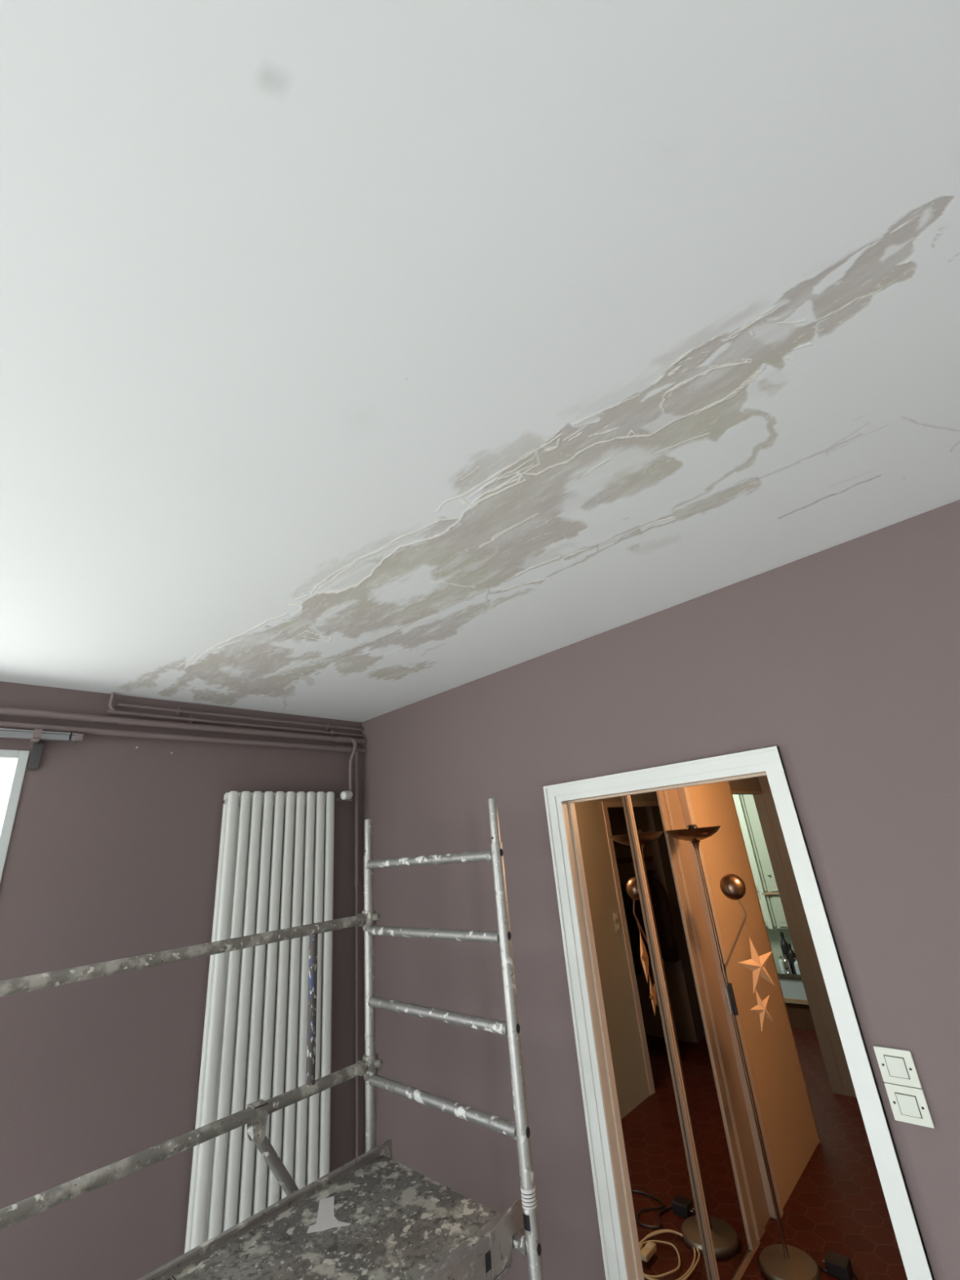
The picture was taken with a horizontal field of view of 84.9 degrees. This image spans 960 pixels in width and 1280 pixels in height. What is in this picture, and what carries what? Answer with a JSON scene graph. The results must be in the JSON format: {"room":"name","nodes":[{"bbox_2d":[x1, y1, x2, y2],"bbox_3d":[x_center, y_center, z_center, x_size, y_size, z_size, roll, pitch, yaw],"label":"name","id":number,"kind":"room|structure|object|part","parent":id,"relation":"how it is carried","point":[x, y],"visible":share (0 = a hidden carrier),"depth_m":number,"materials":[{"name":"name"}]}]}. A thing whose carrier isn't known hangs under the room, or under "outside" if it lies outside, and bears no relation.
{"room":"room under renovation","nodes":[
{"label":"room under renovation","id":0,"kind":"room"},
{"bbox_2d":[0,681,364,1279],"bbox_3d":[-2.476,1.227,0.968,0.200,2.650,5.200,-24,-28,39],"label":"wall","id":1,"kind":"structure","parent":0,"point":[113,849],"depth_m":2.03,"materials":[{"name":"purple paint"}]},
{"bbox_2d":[27,742,44,769],"bbox_3d":[-1.725,0.451,2.041,0.016,0.100,0.032,-24,-28,39],"label":"wall block","id":2,"kind":"object","parent":1,"relation":"attached to","point":[37,748],"visible":1,"depth_m":2.04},
{"bbox_2d":[0,728,84,882],"bbox_3d":[-2.240,0.965,1.201,0.130,1.664,1.922,-24,-28,39],"label":"window","id":3,"kind":"structure","parent":1,"relation":"in","point":[20,757],"depth_m":1.98,"materials":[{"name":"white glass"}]},
{"bbox_3d":[-2.285,0.198,1.458,0.026,0.029,1.900,-24,-28,39],"label":"rail","id":4,"kind":"part","parent":3,"relation":"part of","materials":[{"name":"grey metal"}]},
{"bbox_3d":[-2.288,0.213,1.472,0.070,0.064,1.922,-24,-28,39],"label":"curtain rail","id":5,"kind":"part","parent":3,"relation":"part of","materials":[{"name":"white metal"}]},
{"bbox_2d":[0,706,365,743],"bbox_3d":[-2.381,0.099,1.421,0.035,0.035,4.896,-24,-28,39],"label":"pipe","id":6,"kind":"object","parent":1,"relation":"attached to","point":[3,710],"visible":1,"depth_m":2.36,"materials":[{"name":"purple metal"}]},
{"bbox_2d":[348,738,356,790],"bbox_3d":[-0.725,0.698,2.974,0.050,0.292,0.045,-15,-23,24],"label":"pipe","id":7,"kind":"object","parent":6,"relation":"attached to","point":[353,741],"visible":1,"depth_m":2.95,"materials":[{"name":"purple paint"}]},
{"bbox_2d":[0,721,365,752],"bbox_3d":[-2.377,0.149,1.402,0.033,0.033,4.896,-24,-28,39],"label":"pipe","id":8,"kind":"object","parent":1,"relation":"attached to","point":[8,725],"visible":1,"depth_m":2.35,"materials":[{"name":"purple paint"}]},
{"bbox_2d":[106,692,364,737],"bbox_3d":[-1.151,0.410,2.702,0.036,0.105,1.293,-24,-28,39],"label":"pipe","id":9,"kind":"object","parent":1,"relation":"attached to","point":[190,719],"visible":0.95,"depth_m":2.53,"materials":[{"name":"metal"}]},
{"bbox_2d":[114,702,364,730],"bbox_3d":[-1.142,0.410,2.713,0.034,0.038,1.265,-24,-28,39],"label":"pipe","id":10,"kind":"object","parent":1,"relation":"attached to","point":[177,710],"visible":1,"depth_m":2.60,"materials":[{"name":"metal"}]},
{"bbox_2d":[184,791,334,1253],"bbox_3d":[-0.924,1.602,2.314,0.102,1.800,0.563,-24,-28,39],"label":"radiator","id":11,"kind":"object","parent":1,"relation":"attached to","point":[275,871],"visible":0.73,"depth_m":2.27,"materials":[{"name":"white metal"}]},
{"bbox_2d":[334,790,352,801],"bbox_3d":[-0.730,0.845,2.860,0.063,0.059,0.102,-24,-28,39],"label":"valve","id":12,"kind":"object","parent":11,"relation":"attached to","point":[345,796],"visible":1,"depth_m":2.84,"materials":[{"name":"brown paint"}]},
{"bbox_2d":[354,751,359,1158],"bbox_3d":[-0.611,1.792,2.604,0.027,2.461,0.027,-24,-28,39],"label":"pipe","id":13,"kind":"object","parent":1,"relation":"attached to","point":[356,836],"visible":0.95,"depth_m":2.68,"materials":[{"name":"purple metal"}]},
{"bbox_2d":[0,0,959,722],"bbox_3d":[-0.738,-0.870,-0.155,5.400,0.120,5.200,-24,-28,39],"label":"ceiling","id":14,"kind":"structure","parent":0,"point":[361,361],"depth_m":0.81,"materials":[{"name":"white paint"}]},
{"bbox_2d":[361,499,959,1279],"bbox_3d":[1.254,1.419,0.980,5.400,3.650,0.070,-24,-28,39],"label":"wall","id":15,"kind":"structure","parent":0,"point":[844,658],"depth_m":1.78,"materials":[{"name":"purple paint"}]},
{"bbox_2d":[542,746,934,1279],"bbox_3d":[0.707,1.443,1.523,0.891,2.096,0.112,-24,-28,39],"label":"door frame","id":16,"kind":"structure","parent":15,"relation":"in","point":[622,1260],"depth_m":1.68,"materials":[{"name":"white paint"}]},
{"bbox_2d":[873,1045,921,1088],"bbox_3d":[1.013,1.036,1.276,0.076,0.073,0.012,-24,-28,39],"label":"light switch","id":17,"kind":"object","parent":15,"relation":"attached to","point":[897,1066],"visible":1,"depth_m":1.27,"materials":[{"name":"beige plastic"}]},
{"bbox_2d":[884,1082,934,1128],"bbox_3d":[1.019,1.105,1.249,0.076,0.073,0.012,-24,-28,39],"label":"light switch","id":18,"kind":"object","parent":15,"relation":"attached to","point":[908,1104],"visible":1,"depth_m":1.25,"materials":[{"name":"beige plastic"}]},
{"bbox_2d":[671,781,818,1227],"bbox_3d":[1.620,1.857,3.427,0.110,2.550,0.983,-24,-28,39],"label":"door","id":19,"kind":"structure","parent":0,"point":[792,1139],"depth_m":3.24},
{"bbox_2d":[676,786,783,1219],"bbox_3d":[1.403,1.776,3.167,0.075,2.550,0.065,-24,-28,39],"label":"trim","id":20,"kind":"structure","parent":19,"relation":"attached to","point":[683,793],"depth_m":2.97,"materials":[{"name":"beige paint"}]},
{"bbox_2d":[729,791,845,1142],"bbox_3d":[2.278,2.218,3.907,0.006,2.115,0.770,-24,-28,39],"label":"trim","id":21,"kind":"structure","parent":19,"relation":"attached to","point":[731,792],"depth_m":3.73,"materials":[{"name":"brown wood"}]},
{"bbox_2d":[750,983,773,1030],"bbox_3d":[1.444,1.885,2.699,0.185,0.200,0.034,13,-28,-39],"label":"star","id":22,"kind":"object","parent":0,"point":[761,1008],"visible":1,"depth_m":2.69,"materials":[{"name":"orange metal"}]},
{"bbox_2d":[766,928,794,962],"bbox_3d":[2.970,2.837,6.256,2.170,2.550,0.080,-24,-28,39],"label":"wall","id":23,"kind":"structure","parent":0,"point":[775,938],"depth_m":5.76,"materials":[{"name":"green paint"}]},
{"bbox_2d":[732,794,788,928],"bbox_3d":[3.048,2.335,6.052,1.350,1.720,0.279,-24,-28,39],"label":"upper cabinet","id":24,"kind":"object","parent":23,"relation":"attached to","point":[765,868],"visible":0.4,"depth_m":5.80,"materials":[{"name":"green paint"}]},
{"bbox_3d":[2.837,2.211,6.153,0.540,1.240,0.004,-24,-28,39],"label":"panel","id":25,"kind":"part","parent":24,"relation":"part of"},
{"bbox_3d":[2.846,2.214,6.161,0.628,1.340,0.020,-24,-28,39],"label":"door","id":26,"kind":"part","parent":24,"relation":"part of","materials":[{"name":"green paint"}]},
{"bbox_3d":[3.151,2.080,5.894,0.163,1.340,0.020,-24,-28,39],"label":"door","id":27,"kind":"part","parent":24,"relation":"part of","materials":[{"name":"green paint"}]},
{"bbox_3d":[3.143,2.078,5.885,0.115,1.260,0.004,-24,-28,39],"label":"panel","id":28,"kind":"part","parent":24,"relation":"part of","materials":[{"name":"green paint"}]},
{"bbox_3d":[2.912,3.004,5.842,0.540,0.210,0.004,-24,-28,39],"label":"panel","id":29,"kind":"part","parent":24,"relation":"part of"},
{"bbox_3d":[2.920,3.007,5.851,0.628,0.310,0.020,-24,-28,39],"label":"door","id":30,"kind":"part","parent":24,"relation":"part of","materials":[{"name":"green paint"}]},
{"bbox_2d":[761,892,779,894],"bbox_3d":[3.196,2.710,5.618,0.330,0.020,0.040,-24,-28,39],"label":"shelf","id":31,"kind":"object","parent":24,"relation":"attached to","point":[763,893],"depth_m":5.65,"materials":[{"name":"brown wood"}]},
{"bbox_3d":[3.226,2.873,5.583,0.163,0.310,0.020,-24,-28,39],"label":"door","id":32,"kind":"part","parent":24,"relation":"part of","materials":[{"name":"green paint"}]},
{"bbox_3d":[3.218,2.871,5.575,0.115,0.230,0.004,-24,-28,39],"label":"panel","id":33,"kind":"part","parent":24,"relation":"part of","materials":[{"name":"green paint"}]},
{"bbox_2d":[728,777,844,1094],"bbox_3d":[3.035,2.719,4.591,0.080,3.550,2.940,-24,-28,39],"label":"door frame","id":34,"kind":"structure","parent":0,"point":[753,784],"depth_m":4.17,"materials":[{"name":"grey paint"}]},
{"bbox_2d":[698,1027,907,1279],"bbox_3d":[2.342,3.211,3.409,4.800,0.100,5.530,-24,-28,39],"label":"floor","id":35,"kind":"structure","parent":0,"point":[837,1204],"depth_m":2.77,"materials":[{"name":"tile"}]},
{"bbox_2d":[574,789,764,1279],"bbox_3d":[0.577,1.697,2.754,0.640,2.540,1.455,-24,-28,39],"label":"wardrobe","id":36,"kind":"object","parent":35,"relation":"on","point":[687,1155],"visible":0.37,"depth_m":2.53,"materials":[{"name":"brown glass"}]},
{"bbox_3d":[1.036,1.688,2.799,0.006,2.450,0.390,-24,-28,39],"label":"mirror panel","id":37,"kind":"part","parent":36,"relation":"part of","materials":[{"name":"clear glass"}]},
{"bbox_3d":[1.266,1.764,3.028,0.018,2.495,0.092,-24,-28,39],"label":"post","id":38,"kind":"part","parent":36,"relation":"part of","materials":[{"name":"brown wood"}]},
{"bbox_3d":[0.870,2.772,2.087,0.050,0.011,1.340,-24,-28,39],"label":"rail","id":39,"kind":"part","parent":36,"relation":"part of","materials":[{"name":"brown wood"}]},
{"bbox_2d":[664,824,821,1279],"bbox_3d":[1.314,1.947,2.688,0.330,1.899,0.310,-24,-28,39],"label":"floor lamp","id":40,"kind":"object","parent":35,"relation":"on","point":[783,1261],"visible":1,"depth_m":2.57,"materials":[{"name":"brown metal"}]},
{"bbox_3d":[1.228,1.119,3.019,0.310,0.068,0.310,-24,-28,39],"label":"lamp shade","id":41,"kind":"part","parent":40,"relation":"part of","materials":[{"name":"brown metal"}]},
{"bbox_3d":[1.398,1.362,2.894,0.132,0.131,0.061,-9,-22,10],"label":"lamp shade","id":42,"kind":"part","parent":40,"relation":"part of","materials":[{"name":"brown metal"}]},
{"bbox_3d":[1.362,1.576,2.824,0.176,0.324,0.017,-9,-22,10],"label":"reading arm","id":43,"kind":"part","parent":40,"relation":"part of","materials":[{"name":"brown metal"}]},
{"bbox_2d":[737,915,774,993],"bbox_3d":[1.454,1.658,2.786,0.258,0.357,0.046,8,-25,-31],"label":"star","id":44,"kind":"object","parent":40,"relation":"hanging from","point":[757,964],"visible":1,"depth_m":2.75,"materials":[{"name":"orange metal"}]},
{"bbox_2d":[774,962,815,1031],"bbox_3d":[3.131,3.556,5.259,1.080,0.463,0.440,-24,-28,39],"label":"base cabinet","id":45,"kind":"object","parent":35,"relation":"on","point":[793,992],"visible":0.19,"depth_m":5.09,"materials":[{"name":"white wood"}]},
{"bbox_2d":[778,955,783,970],"bbox_3d":[3.057,3.271,5.316,0.060,0.120,0.060,-24,-28,39],"label":"bottle","id":46,"kind":"object","parent":45,"relation":"on","point":[780,964],"visible":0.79,"depth_m":5.30,"materials":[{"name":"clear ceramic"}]},
{"bbox_2d":[779,931,789,959],"bbox_3d":[3.126,3.170,5.365,0.080,0.330,0.080,-24,-28,39],"label":"bottle","id":47,"kind":"object","parent":45,"relation":"on","point":[784,944],"visible":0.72,"depth_m":5.36,"materials":[{"name":"black glass"}]},
{"bbox_2d":[782,954,792,973],"bbox_3d":[3.057,3.226,5.243,0.072,0.150,0.072,-24,-28,39],"label":"bottle","id":48,"kind":"object","parent":45,"relation":"on","point":[785,962],"visible":1,"depth_m":5.21,"materials":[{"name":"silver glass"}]},
{"bbox_2d":[774,962,807,999],"bbox_3d":[3.120,3.440,5.304,1.080,0.212,0.440,-24,-28,39],"label":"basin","id":49,"kind":"object","parent":45,"relation":"in","point":[791,983],"depth_m":5.13,"materials":[{"name":"white ceramic"}]},
{"bbox_2d":[787,943,795,972],"bbox_3d":[3.124,3.173,5.249,0.068,0.240,0.068,-24,-28,39],"label":"bottle","id":50,"kind":"object","parent":45,"relation":"on","point":[791,953],"visible":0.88,"depth_m":5.23,"materials":[{"name":"black glass"}]},
{"bbox_2d":[793,957,799,973],"bbox_3d":[3.127,3.197,5.160,0.068,0.130,0.068,-24,-28,39],"label":"bottle","id":51,"kind":"object","parent":45,"relation":"on","point":[797,968],"visible":0.48,"depth_m":5.14,"materials":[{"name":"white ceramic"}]},
{"bbox_2d":[806,1252,858,1279],"bbox_3d":[1.654,2.723,2.159,0.621,0.012,0.263,-24,-28,39],"label":"cable","id":52,"kind":"object","parent":35,"relation":"on","point":[819,1266],"visible":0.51,"depth_m":2.34,"materials":[{"name":"plastic"}]},
{"bbox_2d":[822,1249,853,1279],"bbox_3d":[1.583,2.776,2.332,0.107,0.054,0.070,-24,-28,39],"label":"power adapter","id":53,"kind":"object","parent":35,"relation":"on","point":[839,1266],"visible":1,"depth_m":2.31,"materials":[{"name":"black plastic"}]},
{"bbox_2d":[758,775,856,1097],"bbox_3d":[2.767,2.002,4.073,0.629,2.550,0.080,-24,-28,39],"label":"wall","id":54,"kind":"structure","parent":0,"point":[846,1078],"depth_m":4.11,"materials":[{"name":"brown paint"}]},
{"bbox_3d":[2.111,0.753,4.372,4.800,0.100,5.530,-24,-28,39],"label":"ceiling","id":55,"kind":"structure","parent":0,"visible":0},
{"bbox_2d":[734,794,773,928],"bbox_3d":[3.031,2.277,5.913,0.045,1.730,0.031,-24,-28,39],"label":"trim","id":56,"kind":"structure","parent":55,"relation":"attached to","point":[750,847],"depth_m":5.83,"materials":[{"name":"white wood"}]},
{"bbox_3d":[-0.497,1.691,-1.157,5.400,0.100,5.200,-24,-28,39],"label":"floor","id":57,"kind":"structure","parent":0,"visible":0},
{"bbox_2d":[364,797,543,1279],"bbox_3d":[-0.131,1.603,1.657,0.800,2.042,0.070,-24,-28,39],"label":"ladder","id":58,"kind":"object","parent":57,"relation":"on","point":[528,1244],"visible":0.81,"depth_m":1.70,"materials":[{"name":"metal"}]},
{"bbox_2d":[0,909,382,1230],"bbox_3d":[-1.016,1.426,1.295,0.084,1.121,1.856,-24,-28,39],"label":"guard rail","id":59,"kind":"object","parent":58,"relation":"attached to","point":[255,1116],"visible":0.89,"depth_m":1.61,"materials":[{"name":"metal"}]},
{"bbox_3d":[-1.070,0.939,1.499,0.037,0.037,1.710,-24,-28,39],"label":"rail","id":60,"kind":"part","parent":59,"relation":"part of","materials":[{"name":"metal"}]},
{"bbox_3d":[-1.028,1.385,1.324,0.037,0.037,1.710,-24,-28,39],"label":"rail","id":61,"kind":"part","parent":59,"relation":"part of","materials":[{"name":"metal"}]},
{"bbox_2d":[137,1138,524,1279],"bbox_3d":[-0.740,1.515,0.992,0.604,0.119,1.864,-24,-28,39],"label":"platform","id":62,"kind":"object","parent":58,"relation":"on","point":[373,1216],"visible":0.98,"depth_m":1.41,"materials":[{"name":"paint"}]},
{"bbox_3d":[-0.386,1.778,1.862,0.039,1.887,0.039,-24,-28,39],"label":"post","id":63,"kind":"part","parent":58,"relation":"part of","materials":[{"name":"metal"}]},
{"bbox_3d":[0.136,1.550,1.405,0.039,1.887,0.039,-24,-28,39],"label":"post","id":64,"kind":"part","parent":58,"relation":"part of","materials":[{"name":"metal"}]}
]}

